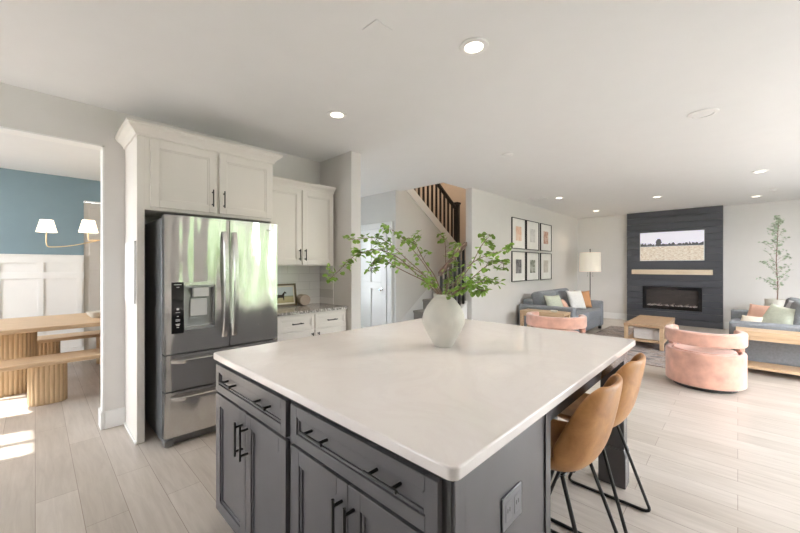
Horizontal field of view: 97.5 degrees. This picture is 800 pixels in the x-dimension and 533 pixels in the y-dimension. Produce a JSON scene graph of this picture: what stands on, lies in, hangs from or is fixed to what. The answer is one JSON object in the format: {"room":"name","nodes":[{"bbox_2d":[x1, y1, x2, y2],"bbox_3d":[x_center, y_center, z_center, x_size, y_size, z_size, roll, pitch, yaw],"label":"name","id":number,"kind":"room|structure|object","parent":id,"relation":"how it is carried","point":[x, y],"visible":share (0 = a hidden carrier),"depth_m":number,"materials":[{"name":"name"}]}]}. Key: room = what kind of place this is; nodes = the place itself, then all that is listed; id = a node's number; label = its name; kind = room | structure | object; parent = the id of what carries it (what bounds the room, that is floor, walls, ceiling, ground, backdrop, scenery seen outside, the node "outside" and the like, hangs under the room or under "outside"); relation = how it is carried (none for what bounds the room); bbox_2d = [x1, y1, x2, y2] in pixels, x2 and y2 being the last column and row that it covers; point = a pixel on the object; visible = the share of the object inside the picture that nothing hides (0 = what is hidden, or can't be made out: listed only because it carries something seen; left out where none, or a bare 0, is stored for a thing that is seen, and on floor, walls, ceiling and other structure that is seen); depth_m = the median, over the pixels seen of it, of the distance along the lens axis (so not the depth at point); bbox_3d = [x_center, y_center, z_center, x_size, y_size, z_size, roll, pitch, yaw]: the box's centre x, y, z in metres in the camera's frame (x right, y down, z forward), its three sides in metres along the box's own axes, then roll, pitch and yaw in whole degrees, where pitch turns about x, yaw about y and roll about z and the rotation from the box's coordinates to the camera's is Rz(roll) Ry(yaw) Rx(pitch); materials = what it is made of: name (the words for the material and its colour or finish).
{"room":"open-plan kitchen","nodes":[
{"label":"open-plan kitchen","id":0,"kind":"room"},
{"bbox_2d":[0,168,99,254],"bbox_3d":[-5.393,0.018,4.981,0.120,2.740,4.300,0,0,44],"label":"wall","id":1,"kind":"structure","parent":0,"point":[26,198],"depth_m":5.09,"materials":[{"name":"paint"}]},
{"bbox_2d":[0,254,83,352],"bbox_3d":[-5.839,0.607,4.398,0.044,1.562,2.800,0,0,44],"label":"wainscoting","id":2,"kind":"structure","parent":1,"relation":"attached to","point":[31,285],"depth_m":5.08,"materials":[{"name":"white paint"}]},
{"bbox_2d":[84,202,99,349],"bbox_3d":[-4.409,0.196,5.992,0.096,2.385,1.480,0,0,44],"label":"door","id":3,"kind":"structure","parent":1,"relation":"in","point":[91,210],"depth_m":5.50,"materials":[{"name":"beige paint"}]},
{"bbox_2d":[0,82,319,428],"bbox_3d":[-3.030,0.018,2.569,0.130,2.740,5.900,0,0,44],"label":"wall","id":4,"kind":"structure","parent":0,"point":[20,108],"depth_m":3.02,"materials":[{"name":"paint"}]},
{"bbox_2d":[0,126,103,428],"bbox_3d":[-3.237,0.178,2.359,0.144,2.420,1.909,0,0,44],"label":"trim","id":5,"kind":"structure","parent":4,"relation":"attached to","point":[3,129],"depth_m":2.99,"materials":[{"name":"white paint"}]},
{"bbox_2d":[98,407,102,429],"bbox_3d":[-2.586,1.313,3.030,0.161,0.150,0.016,0,0,44],"label":"baseboard opening","id":6,"kind":"structure","parent":4,"relation":"attached to","point":[100,413],"depth_m":2.98,"materials":[{"name":"white paint"}]},
{"bbox_2d":[105,407,124,428],"bbox_3d":[-2.471,1.313,3.044,0.016,0.150,0.140,0,0,44],"label":"baseboard","id":7,"kind":"structure","parent":4,"relation":"attached to","point":[115,417],"depth_m":3.04,"materials":[{"name":"white paint"}]},
{"bbox_2d":[277,266,319,304],"bbox_3d":[-1.344,0.231,4.222,0.008,0.474,0.892,0,0,44],"label":"backsplash","id":8,"kind":"structure","parent":4,"relation":"attached to","point":[306,278],"depth_m":4.37,"materials":[{"name":"white tile"}]},
{"bbox_2d":[273,176,335,265],"bbox_3d":[-1.216,-0.482,4.084,0.380,0.949,0.872,0,0,44],"label":"upper cabinet","id":9,"kind":"object","parent":4,"relation":"attached to","point":[302,211],"visible":0.8,"depth_m":3.97,"materials":[{"name":"beige paint"}]},
{"bbox_2d":[320,151,360,330],"bbox_3d":[-0.752,0.018,4.374,0.650,2.740,0.140,0,0,44],"label":"wall","id":10,"kind":"structure","parent":0,"point":[342,172],"depth_m":4.19,"materials":[{"name":"paint"}]},
{"bbox_2d":[320,266,333,303],"bbox_3d":[-0.928,0.231,4.438,0.291,0.474,0.010,0,0,44],"label":"backsplash","id":11,"kind":"structure","parent":10,"relation":"attached to","point":[326,290],"depth_m":4.43,"materials":[{"name":"white tile"}]},
{"bbox_2d":[361,190,399,322],"bbox_3d":[-0.590,0.018,6.785,1.540,2.740,0.120,0,0,44],"label":"wall","id":12,"kind":"structure","parent":0,"point":[381,207],"depth_m":6.28,"materials":[{"name":"paint"}]},
{"bbox_2d":[361,229,386,327],"bbox_3d":[-0.583,0.343,6.619,0.900,2.070,0.106,0,0,44],"label":"door","id":13,"kind":"structure","parent":12,"relation":"in","point":[373,286],"depth_m":6.58,"materials":[{"name":"white paint"}]},
{"bbox_2d":[361,221,391,323],"bbox_3d":[-0.551,0.293,6.645,1.130,2.190,0.028,0,0,44],"label":"trim","id":14,"kind":"structure","parent":12,"relation":"attached to","point":[376,225],"depth_m":6.29,"materials":[{"name":"white paint"}]},
{"bbox_2d":[0,0,799,218],"bbox_3d":[0.894,-1.502,4.427,10.350,0.300,14.020,0,0,44],"label":"ceiling","id":15,"kind":"structure","parent":0,"point":[591,101],"depth_m":2.61,"materials":[{"name":"paint"}]},
{"bbox_2d":[36,219,99,246],"bbox_3d":[-3.560,-0.796,4.947,2.166,1.110,0.951,0,0,-13],"label":"chandelier","id":16,"kind":"object","parent":15,"relation":"hanging from","point":[46,226],"visible":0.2,"depth_m":4.40,"materials":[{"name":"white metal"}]},
{"bbox_2d":[327,110,346,118],"bbox_3d":[-0.558,-1.345,3.112,0.176,0.013,0.176,0,0,44],"label":"recessed light","id":17,"kind":"object","parent":15,"relation":"in","point":[335,114],"visible":1,"depth_m":3.10,"materials":[{"name":"white plastic"}]},
{"bbox_2d":[362,19,391,38],"bbox_3d":[-0.130,-1.349,1.999,0.120,0.005,0.120,0,0,44],"label":"ceiling plate","id":18,"kind":"object","parent":15,"relation":"attached to","point":[377,29],"visible":1,"depth_m":1.99,"materials":[{"name":"paint"}]},
{"bbox_2d":[459,37,488,55],"bbox_3d":[0.454,-1.345,2.152,0.176,0.013,0.176,0,0,44],"label":"recessed light","id":19,"kind":"object","parent":15,"relation":"in","point":[472,46],"visible":1,"depth_m":2.14,"materials":[{"name":"white plastic"}]},
{"bbox_2d":[501,153,512,156],"bbox_3d":[1.292,-1.343,4.237,0.140,0.017,0.140,0,0,44],"label":"ceiling disc","id":20,"kind":"object","parent":15,"relation":"attached to","point":[503,154],"visible":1,"depth_m":4.21,"materials":[{"name":"white plastic"}]},
{"bbox_2d":[687,107,719,118],"bbox_3d":[2.668,-1.343,3.092,0.220,0.017,0.220,0,0,44],"label":"ceiling disc","id":21,"kind":"object","parent":15,"relation":"attached to","point":[702,113],"visible":1,"depth_m":3.07,"materials":[{"name":"white plastic"}]},
{"bbox_2d":[751,169,768,172],"bbox_3d":[5.096,-1.345,4.969,0.176,0.013,0.176,0,0,44],"label":"recessed light","id":22,"kind":"object","parent":15,"relation":"in","point":[763,170],"visible":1,"depth_m":4.95,"materials":[{"name":"white plastic"}]},
{"bbox_2d":[0,318,799,532],"bbox_3d":[0.894,1.438,4.427,10.350,0.100,14.020,0,0,44],"label":"floor","id":23,"kind":"structure","parent":0,"point":[704,462],"depth_m":2.39,"materials":[{"name":"grey wood"}]},
{"bbox_2d":[0,313,99,397],"bbox_3d":[-3.888,1.010,4.324,1.200,0.757,2.400,0,0,44],"label":"dining table","id":24,"kind":"object","parent":23,"relation":"on","point":[18,336],"visible":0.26,"depth_m":3.82,"materials":[{"name":"brown wood"}]},
{"bbox_2d":[86,311,99,317],"bbox_3d":[-3.761,0.593,4.341,0.180,0.076,0.180,0,0,44],"label":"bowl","id":25,"kind":"object","parent":24,"relation":"on","point":[93,314],"visible":0.72,"depth_m":4.29,"materials":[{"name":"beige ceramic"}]},
{"bbox_2d":[0,348,99,406],"bbox_3d":[-3.384,1.163,3.839,0.400,0.450,1.760,0,0,44],"label":"bench","id":26,"kind":"object","parent":23,"relation":"on","point":[47,375],"visible":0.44,"depth_m":3.54,"materials":[{"name":"brown wood"}]},
{"bbox_2d":[37,330,99,363],"bbox_3d":[-4.464,1.163,4.879,0.400,0.450,1.760,0,0,44],"label":"bench","id":27,"kind":"object","parent":23,"relation":"on","point":[46,344],"visible":0.18,"depth_m":4.66,"materials":[{"name":"brown wood"}]},
{"bbox_2d":[114,117,282,444],"bbox_3d":[-1.829,0.133,3.293,0.593,2.510,1.260,0,0,44],"label":"tall cabinet","id":28,"kind":"object","parent":23,"relation":"on","point":[171,171],"visible":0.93,"depth_m":2.95,"materials":[{"name":"beige paint"}]},
{"bbox_2d":[125,241,135,303],"bbox_3d":[-2.216,0.045,2.885,0.405,0.495,0.016,0,0,44],"label":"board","id":29,"kind":"object","parent":28,"relation":"attached to","point":[130,247],"visible":1,"depth_m":2.84,"materials":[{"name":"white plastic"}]},
{"bbox_2d":[145,214,276,447],"bbox_3d":[-1.682,0.495,3.187,0.756,1.785,0.905,0,0,44],"label":"refrigerator","id":30,"kind":"object","parent":23,"relation":"on","point":[211,283],"visible":0.83,"depth_m":2.87,"materials":[{"name":"silver metal"}]},
{"bbox_2d":[275,309,345,341],"bbox_3d":[-1.123,0.944,4.008,0.612,0.888,0.890,0,0,44],"label":"base cabinet","id":31,"kind":"object","parent":23,"relation":"on","point":[289,327],"visible":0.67,"depth_m":3.79,"materials":[{"name":"beige paint"}]},
{"bbox_2d":[277,303,347,316],"bbox_3d":[-1.133,0.484,4.018,0.589,0.032,0.892,0,0,44],"label":"countertop","id":32,"kind":"structure","parent":31,"relation":"on","point":[313,307],"depth_m":3.91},
{"bbox_2d":[277,283,296,306],"bbox_3d":[-1.382,0.336,4.120,0.059,0.264,0.360,0,0,44],"label":"picture","id":33,"kind":"object","parent":32,"relation":"on","point":[286,293],"visible":0.66,"depth_m":4.16},
{"bbox_2d":[277,287,293,302],"bbox_3d":[-1.381,0.336,4.118,0.030,0.183,0.280,0,0,44],"label":"print","id":34,"kind":"object","parent":33,"relation":"attached to","point":[284,294],"depth_m":4.15},
{"bbox_2d":[297,294,309,304],"bbox_3d":[-1.174,0.401,4.256,0.132,0.132,0.138,0,0,-36],"label":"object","id":35,"kind":"object","parent":32,"relation":"on","point":[302,299],"visible":0.98,"depth_m":4.20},
{"bbox_2d":[216,352,628,532],"bbox_3d":[0.208,0.946,2.088,1.593,0.885,1.992,0,0,44],"label":"kitchen island","id":36,"kind":"object","parent":23,"relation":"on","point":[283,466],"visible":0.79,"depth_m":1.26,"materials":[{"name":"grey paint"}]},
{"bbox_2d":[214,318,634,480],"bbox_3d":[0.244,0.485,2.080,1.597,0.034,2.000,0,0,44],"label":"island countertop","id":37,"kind":"structure","parent":36,"relation":"on","point":[444,411],"depth_m":1.47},
{"bbox_2d":[422,293,464,347],"bbox_3d":[0.257,0.315,2.069,0.250,0.306,0.250,0,0,44],"label":"ceramic vase","id":38,"kind":"object","parent":37,"relation":"on","point":[443,319],"visible":0.84,"depth_m":1.99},
{"bbox_2d":[322,246,440,294],"bbox_3d":[-0.086,0.032,1.973,0.686,0.299,0.147,0,0,-4],"label":"leafy branch","id":39,"kind":"object","parent":38,"relation":"in","point":[368,253],"visible":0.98,"depth_m":1.95,"materials":[{"name":"green plant"}]},
{"bbox_2d":[343,233,437,292],"bbox_3d":[-0.055,-0.011,2.176,0.631,0.395,0.115,0,0,8],"label":"leafy branch","id":40,"kind":"object","parent":38,"relation":"in","point":[354,241],"visible":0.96,"depth_m":2.18,"materials":[{"name":"green plant"}]},
{"bbox_2d":[372,241,425,277],"bbox_3d":[0.046,0.013,2.179,0.429,0.349,0.126,0,0,8],"label":"leafy branch","id":41,"kind":"object","parent":38,"relation":"in","point":[374,242],"visible":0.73,"depth_m":2.18,"materials":[{"name":"green plant"}]},
{"bbox_2d":[364,249,438,294],"bbox_3d":[0.027,0.045,1.962,0.456,0.285,0.114,0,0,-9],"label":"leafy branch","id":42,"kind":"object","parent":38,"relation":"in","point":[381,260],"visible":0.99,"depth_m":1.95,"materials":[{"name":"green plant"}]},
{"bbox_2d":[379,223,440,293],"bbox_3d":[0.063,-0.033,2.099,0.380,0.439,0.098,0,0,-5],"label":"leafy branch","id":43,"kind":"object","parent":38,"relation":"in","point":[385,227],"visible":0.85,"depth_m":2.09,"materials":[{"name":"green plant"}]},
{"bbox_2d":[396,230,442,294],"bbox_3d":[0.114,-0.012,2.012,0.274,0.396,0.117,0,0,8],"label":"leafy branch","id":44,"kind":"object","parent":38,"relation":"in","point":[414,245],"visible":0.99,"depth_m":2.01,"materials":[{"name":"green plant"}]},
{"bbox_2d":[417,271,439,294],"bbox_3d":[0.170,0.105,2.021,0.113,0.163,0.132,0,0,44],"label":"leafy branch","id":45,"kind":"object","parent":38,"relation":"in","point":[428,280],"visible":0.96,"depth_m":2.00,"materials":[{"name":"green plant"}]},
{"bbox_2d":[436,233,458,294],"bbox_3d":[0.288,-0.011,2.125,0.093,0.394,0.137,0,0,-24],"label":"leafy branch","id":46,"kind":"object","parent":38,"relation":"in","point":[443,239],"visible":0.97,"depth_m":2.13,"materials":[{"name":"green plant"}]},
{"bbox_2d":[444,242,461,288],"bbox_3d":[0.321,0.018,2.132,0.092,0.336,0.130,0,0,44],"label":"leafy branch","id":47,"kind":"object","parent":38,"relation":"in","point":[455,244],"visible":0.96,"depth_m":2.12,"materials":[{"name":"green plant"}]},
{"bbox_2d":[442,272,472,294],"bbox_3d":[0.330,0.111,2.162,0.221,0.152,0.122,0,0,-34],"label":"leafy branch","id":48,"kind":"object","parent":38,"relation":"in","point":[463,273],"visible":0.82,"depth_m":2.16,"materials":[{"name":"green plant"}]},
{"bbox_2d":[446,280,491,299],"bbox_3d":[0.390,0.134,1.982,0.263,0.119,0.134,0,0,11],"label":"leafy branch","id":49,"kind":"object","parent":38,"relation":"in","point":[482,291],"visible":0.98,"depth_m":1.97,"materials":[{"name":"green plant"}]},
{"bbox_2d":[449,232,495,294],"bbox_3d":[0.416,-0.006,2.035,0.282,0.387,0.115,0,0,28],"label":"leafy branch","id":50,"kind":"object","parent":38,"relation":"in","point":[483,240],"visible":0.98,"depth_m":2.01,"materials":[{"name":"green plant"}]},
{"bbox_2d":[452,273,505,296],"bbox_3d":[0.430,0.115,1.972,0.330,0.156,0.097,0,0,5],"label":"leafy branch","id":51,"kind":"object","parent":38,"relation":"in","point":[488,280],"visible":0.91,"depth_m":1.98,"materials":[{"name":"green plant"}]},
{"bbox_2d":[452,255,509,294],"bbox_3d":[0.445,0.062,2.002,0.359,0.250,0.100,0,0,12],"label":"leafy branch","id":52,"kind":"object","parent":38,"relation":"in","point":[497,260],"visible":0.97,"depth_m":1.97,"materials":[{"name":"green plant"}]},
{"bbox_2d":[448,243,513,293],"bbox_3d":[0.485,0.021,2.116,0.439,0.332,0.109,0,0,-11],"label":"leafy branch","id":53,"kind":"object","parent":38,"relation":"in","point":[507,248],"visible":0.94,"depth_m":2.13,"materials":[{"name":"green plant"}]},
{"bbox_2d":[502,482,521,532],"bbox_3d":[0.349,0.746,1.091,0.008,0.100,0.127,0,0,44],"label":"outlet","id":54,"kind":"object","parent":36,"relation":"attached to","point":[512,502],"visible":1,"depth_m":1.08,"materials":[{"name":"grey plastic"}]},
{"bbox_2d":[506,500,511,522],"bbox_3d":[0.331,0.746,1.069,0.002,0.054,0.036,0,0,44],"label":"socket","id":55,"kind":"object","parent":54,"relation":"attached to","point":[508,502],"depth_m":1.07,"materials":[{"name":"grey plastic"}]},
{"bbox_2d":[514,491,519,513],"bbox_3d":[0.371,0.746,1.110,0.002,0.054,0.036,0,0,44],"label":"socket","id":56,"kind":"object","parent":54,"relation":"attached to","point":[516,493],"depth_m":1.11,"materials":[{"name":"grey plastic"}]},
{"bbox_2d":[401,183,466,321],"bbox_3d":[0.875,-0.540,7.291,2.130,3.857,3.060,0,0,44],"label":"staircase","id":57,"kind":"structure","parent":23,"relation":"on","point":[416,311],"depth_m":6.85,"materials":[{"name":"wood"}]},
{"bbox_2d":[520,308,570,326],"bbox_3d":[2.703,1.110,6.559,0.800,0.556,0.360,0,0,44],"label":"console table","id":58,"kind":"object","parent":23,"relation":"on","point":[547,313],"visible":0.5,"depth_m":6.45,"materials":[{"name":"brown wood"}]},
{"bbox_2d":[526,311,586,333],"bbox_3d":[2.267,1.044,5.133,0.815,0.688,0.756,0,0,36],"label":"swivel chair","id":59,"kind":"object","parent":23,"relation":"on","point":[533,319],"visible":0.38,"depth_m":4.83,"materials":[{"name":"pink fabric"}]},
{"bbox_2d":[544,328,578,332],"bbox_3d":[2.284,0.996,5.157,0.649,0.129,0.649,0,0,36],"label":"seat cushion","id":60,"kind":"object","parent":59,"relation":"on","point":[544,328],"depth_m":5.12,"materials":[{"name":"pink fabric"}]},
{"bbox_2d":[519,288,602,332],"bbox_3d":[3.491,0.945,7.514,1.050,0.887,2.030,0,0,44],"label":"sofa","id":61,"kind":"object","parent":23,"relation":"on","point":[594,315],"visible":0.46,"depth_m":7.18,"materials":[{"name":"grey fabric"}]},
{"bbox_2d":[531,290,555,305],"bbox_3d":[3.046,0.718,7.367,0.240,0.420,0.812,-16,-11,43],"label":"cushion","id":62,"kind":"object","parent":61,"relation":"on","point":[538,298],"depth_m":7.10,"materials":[{"name":"grey fabric"}]},
{"bbox_2d":[544,295,562,306],"bbox_3d":[3.050,0.748,6.919,0.400,0.362,0.211,0,0,-21],"label":"throw pillow","id":63,"kind":"object","parent":61,"relation":"on","point":[555,300],"visible":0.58,"depth_m":6.88,"materials":[{"name":"green fabric"}]},
{"bbox_2d":[553,288,569,305],"bbox_3d":[3.620,0.718,7.964,0.240,0.420,0.812,-16,-11,43],"label":"cushion","id":64,"kind":"object","parent":61,"relation":"on","point":[561,292],"depth_m":7.86,"materials":[{"name":"grey fabric"}]},
{"bbox_2d":[566,290,585,308],"bbox_3d":[3.815,0.724,7.598,0.440,0.414,0.201,0,0,-21],"label":"throw pillow","id":65,"kind":"object","parent":61,"relation":"on","point":[575,298],"visible":0.94,"depth_m":7.53,"materials":[{"name":"white fabric"}]},
{"bbox_2d":[576,311,588,320],"bbox_3d":[3.291,1.012,7.133,0.810,0.188,0.820,0,0,44],"label":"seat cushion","id":66,"kind":"object","parent":61,"relation":"on","point":[586,313],"depth_m":7.00,"materials":[{"name":"fabric"}]},
{"bbox_2d":[569,306,600,319],"bbox_3d":[3.864,1.012,7.729,0.810,0.188,0.820,0,0,44],"label":"seat cushion","id":67,"kind":"object","parent":61,"relation":"on","point":[594,312],"depth_m":7.49,"materials":[{"name":"grey fabric"}]},
{"bbox_2d":[581,291,591,307],"bbox_3d":[4.106,0.736,7.873,0.400,0.388,0.163,0,0,-11],"label":"throw pillow","id":68,"kind":"object","parent":61,"relation":"on","point":[586,296],"visible":0.55,"depth_m":7.83,"materials":[{"name":"fabric"}]},
{"bbox_2d":[551,373,622,532],"bbox_3d":[0.735,0.928,1.583,0.445,0.919,0.459,0,0,44],"label":"counter stool","id":69,"kind":"object","parent":23,"relation":"on","point":[576,443],"visible":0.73,"depth_m":1.37,"materials":[{"name":"beige leather"}]},
{"bbox_2d":[579,249,600,298],"bbox_3d":[4.754,0.473,8.776,0.486,1.830,0.486,0,0,44],"label":"floor lamp","id":70,"kind":"object","parent":23,"relation":"on","point":[590,261],"visible":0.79,"depth_m":8.59,"materials":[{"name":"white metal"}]},
{"bbox_2d":[551,353,650,532],"bbox_3d":[1.095,0.928,1.958,0.445,0.919,0.459,0,0,44],"label":"counter stool","id":71,"kind":"object","parent":23,"relation":"on","point":[631,372],"visible":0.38,"depth_m":1.78,"materials":[{"name":"leather"}]},
{"bbox_2d":[593,326,679,367],"bbox_3d":[4.480,1.382,6.285,2.000,0.010,3.330,0,0,44],"label":"area rug","id":72,"kind":"object","parent":23,"relation":"on","point":[654,357],"visible":0.29,"depth_m":5.89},
{"bbox_2d":[624,315,674,350],"bbox_3d":[4.566,1.177,6.396,0.560,0.400,1.400,0,0,44],"label":"coffee table","id":73,"kind":"object","parent":72,"relation":"on","point":[657,322],"visible":0.6,"depth_m":6.05,"materials":[{"name":"brown wood"}]},
{"bbox_2d":[633,326,658,340],"bbox_3d":[4.338,1.148,6.123,0.390,0.185,0.410,0,0,44],"label":"storage box","id":74,"kind":"object","parent":73,"relation":"on","point":[638,332],"visible":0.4,"depth_m":5.98,"materials":[{"name":"white fabric"}]},
{"bbox_2d":[628,331,666,343],"bbox_3d":[4.566,1.259,6.396,0.540,0.035,1.288,0,0,44],"label":"shelf","id":75,"kind":"object","parent":73,"relation":"attached to","point":[630,336],"depth_m":5.97,"materials":[{"name":"brown wood"}]},
{"bbox_2d":[627,205,722,328],"bbox_3d":[6.527,0.018,8.430,1.815,2.739,0.139,0,0,44],"label":"fireplace surround","id":76,"kind":"object","parent":23,"relation":"on","point":[708,219],"visible":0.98,"depth_m":8.25,"materials":[{"name":"grey paint"}]},
{"bbox_2d":[640,230,703,260],"bbox_3d":[6.455,-0.485,8.374,1.220,0.697,0.040,0,0,44],"label":"television","id":77,"kind":"object","parent":76,"relation":"attached to","point":[673,245],"visible":1,"depth_m":8.33,"materials":[{"name":"multicoloured glass"}]},
{"bbox_2d":[643,286,701,311],"bbox_3d":[6.495,0.760,8.405,1.129,0.541,0.084,0,0,44],"label":"electric fireplace","id":78,"kind":"object","parent":76,"relation":"in","point":[655,297],"visible":1,"depth_m":8.39,"materials":[{"name":"glass"}]},
{"bbox_2d":[632,269,712,274],"bbox_3d":[6.391,0.132,8.303,1.505,0.113,0.230,0,0,44],"label":"mantel shelf","id":79,"kind":"object","parent":76,"relation":"attached to","point":[634,271],"visible":1,"depth_m":8.14,"materials":[{"name":"brown wood"}]},
{"bbox_2d":[665,324,747,393],"bbox_3d":[3.548,1.060,4.098,0.737,0.655,0.691,0,0,44],"label":"swivel chair","id":80,"kind":"object","parent":23,"relation":"on","point":[706,362],"visible":1,"depth_m":3.85,"materials":[{"name":"pink fabric"}]},
{"bbox_2d":[673,344,738,355],"bbox_3d":[3.567,1.014,4.117,0.587,0.123,0.593,0,0,44],"label":"seat cushion","id":81,"kind":"object","parent":80,"relation":"on","point":[678,349],"depth_m":4.02,"materials":[{"name":"pink fabric"}]},
{"bbox_2d":[729,297,799,366],"bbox_3d":[5.712,0.945,5.308,1.050,0.887,2.030,0,0,44],"label":"sofa","id":82,"kind":"object","parent":23,"relation":"on","point":[758,351],"visible":0.6,"depth_m":4.68,"materials":[{"name":"grey fabric"}]},
{"bbox_2d":[740,315,762,321],"bbox_3d":[5.058,0.822,5.069,0.176,0.205,0.260,0,0,-21],"label":"throw pillow","id":83,"kind":"object","parent":82,"relation":"on","point":[744,318],"visible":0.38,"depth_m":5.05,"materials":[{"name":"beige fabric"}]},
{"bbox_2d":[747,304,769,316],"bbox_3d":[5.582,0.760,5.426,0.215,0.336,0.380,0,0,-16],"label":"throw pillow","id":84,"kind":"object","parent":82,"relation":"on","point":[754,310],"visible":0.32,"depth_m":5.45,"materials":[{"name":"fabric"}]},
{"bbox_2d":[762,303,794,324],"bbox_3d":[5.253,0.731,4.854,0.257,0.408,0.458,0,0,-5],"label":"throw pillow","id":85,"kind":"object","parent":82,"relation":"on","point":[777,314],"visible":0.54,"depth_m":4.83,"materials":[{"name":"green fabric"}]},
{"bbox_2d":[784,297,799,306],"bbox_3d":[6.156,0.718,5.455,0.240,0.420,0.812,16,11,43],"label":"cushion","id":86,"kind":"object","parent":82,"relation":"on","point":[791,298],"depth_m":5.55,"materials":[{"name":"grey fabric"}]},
{"bbox_2d":[790,301,799,324],"bbox_3d":[5.582,0.718,4.858,0.240,0.420,0.812,16,11,43],"label":"cushion","id":87,"kind":"object","parent":82,"relation":"on","point":[795,305],"depth_m":4.66,"materials":[{"name":"grey fabric"}]},
{"bbox_2d":[736,327,799,375],"bbox_3d":[4.913,1.110,4.370,1.060,0.556,0.370,0,0,44],"label":"console table","id":88,"kind":"object","parent":23,"relation":"on","point":[768,335],"visible":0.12,"depth_m":4.42,"materials":[{"name":"brown wood"}]},
{"bbox_2d":[747,360,799,375],"bbox_3d":[4.913,1.296,4.370,0.948,0.035,0.350,0,0,44],"label":"shelf","id":89,"kind":"object","parent":88,"relation":"attached to","point":[771,367],"depth_m":4.44,"materials":[{"name":"brown wood"}]},
{"bbox_2d":[756,215,793,306],"bbox_3d":[7.233,0.194,6.800,0.569,2.387,0.440,0,0,-15],"label":"potted tree","id":90,"kind":"object","parent":23,"relation":"on","point":[780,302],"visible":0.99,"depth_m":6.75,"materials":[{"name":"green plant"}]},
{"bbox_2d":[400,190,455,321],"bbox_3d":[0.573,-0.108,6.970,0.120,2.992,1.760,0,0,44],"label":"wall","id":91,"kind":"structure","parent":0,"point":[412,218],"depth_m":6.59,"materials":[{"name":"paint"}]},
{"bbox_2d":[416,183,465,259],"bbox_3d":[0.933,-1.312,7.402,2.280,5.400,3.040,0,0,44],"label":"wall","id":92,"kind":"structure","parent":0,"point":[457,194],"depth_m":8.81,"materials":[{"name":"paint"}]},
{"bbox_2d":[406,189,458,250],"bbox_3d":[0.513,-1.039,6.904,0.165,1.574,2.060,0,0,44],"label":"trim","id":93,"kind":"structure","parent":92,"relation":"attached to","point":[411,192],"depth_m":6.87,"materials":[{"name":"white paint"}]},
{"bbox_2d":[466,188,576,324],"bbox_3d":[3.089,0.018,8.026,0.120,2.740,5.490,0,0,44],"label":"wall","id":94,"kind":"structure","parent":0,"point":[487,212],"depth_m":6.91,"materials":[{"name":"paint"}]},
{"bbox_2d":[511,217,525,249],"bbox_3d":[2.456,-0.679,7.264,0.024,0.635,0.615,0,0,44],"label":"framed print","id":95,"kind":"object","parent":94,"relation":"attached to","point":[518,226],"visible":0.93,"depth_m":7.26,"materials":[{"name":"paper"}]},
{"bbox_2d":[516,226,520,240],"bbox_3d":[2.456,-0.679,7.264,0.001,0.292,0.258,0,0,44],"label":"print","id":96,"kind":"object","parent":95,"relation":"attached to","point":[518,228],"depth_m":7.26},
{"bbox_2d":[511,251,525,281],"bbox_3d":[2.456,-0.002,7.264,0.024,0.620,0.615,0,0,44],"label":"framed print","id":97,"kind":"object","parent":94,"relation":"attached to","point":[518,258],"visible":1,"depth_m":7.26,"materials":[{"name":"paper"}]},
{"bbox_2d":[516,259,520,272],"bbox_3d":[2.456,-0.002,7.264,0.001,0.285,0.258,0,0,44],"label":"print","id":98,"kind":"object","parent":97,"relation":"attached to","point":[518,261],"depth_m":7.26},
{"bbox_2d":[526,220,538,250],"bbox_3d":[2.933,-0.679,7.760,0.024,0.635,0.650,0,0,44],"label":"framed print","id":99,"kind":"object","parent":94,"relation":"attached to","point":[532,228],"visible":1,"depth_m":7.75,"materials":[{"name":"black paper"}]},
{"bbox_2d":[530,229,534,242],"bbox_3d":[2.933,-0.679,7.760,0.001,0.292,0.273,0,0,44],"label":"print","id":100,"kind":"object","parent":99,"relation":"attached to","point":[532,231],"depth_m":7.75},
{"bbox_2d":[526,252,538,280],"bbox_3d":[2.933,-0.002,7.760,0.024,0.620,0.650,0,0,44],"label":"framed print","id":101,"kind":"object","parent":94,"relation":"attached to","point":[532,258],"visible":1,"depth_m":7.75,"materials":[{"name":"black paper"}]},
{"bbox_2d":[530,260,534,272],"bbox_3d":[2.933,-0.002,7.760,0.001,0.285,0.273,0,0,44],"label":"print","id":102,"kind":"object","parent":101,"relation":"attached to","point":[532,262],"depth_m":7.75},
{"bbox_2d":[540,223,551,251],"bbox_3d":[3.450,-0.679,8.296,0.024,0.635,0.650,0,0,44],"label":"framed print","id":103,"kind":"object","parent":94,"relation":"attached to","point":[545,230],"visible":1,"depth_m":8.28,"materials":[{"name":"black paper"}]},
{"bbox_2d":[544,231,547,243],"bbox_3d":[3.450,-0.679,8.296,0.001,0.292,0.273,0,0,44],"label":"print","id":104,"kind":"object","parent":103,"relation":"attached to","point":[545,232],"depth_m":8.30},
{"bbox_2d":[540,253,551,279],"bbox_3d":[3.450,-0.002,8.296,0.024,0.620,0.650,0,0,44],"label":"framed print","id":105,"kind":"object","parent":94,"relation":"attached to","point":[545,258],"visible":1,"depth_m":8.28,"materials":[{"name":"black paper"}]},
{"bbox_2d":[544,260,547,271],"bbox_3d":[3.450,-0.002,8.296,0.001,0.285,0.273,0,0,44],"label":"print","id":106,"kind":"object","parent":105,"relation":"attached to","point":[545,261],"depth_m":8.30},
{"bbox_2d":[577,199,799,328],"bbox_3d":[7.216,0.018,7.968,6.150,2.740,0.150,0,0,44],"label":"wall","id":107,"kind":"structure","parent":0,"point":[744,225],"depth_m":7.69,"materials":[{"name":"paint"}]},
{"bbox_2d":[603,312,626,319],"bbox_3d":[5.473,1.308,9.530,1.190,0.160,0.016,0,0,44],"label":"baseboard","id":108,"kind":"structure","parent":107,"relation":"attached to","point":[622,316],"depth_m":9.29,"materials":[{"name":"white paint"}]},
{"bbox_2d":[724,322,728,328],"bbox_3d":[8.243,1.308,6.864,2.800,0.160,0.016,0,0,44],"label":"baseboard","id":109,"kind":"structure","parent":107,"relation":"attached to","point":[726,324],"depth_m":7.80,"materials":[{"name":"white paint"}]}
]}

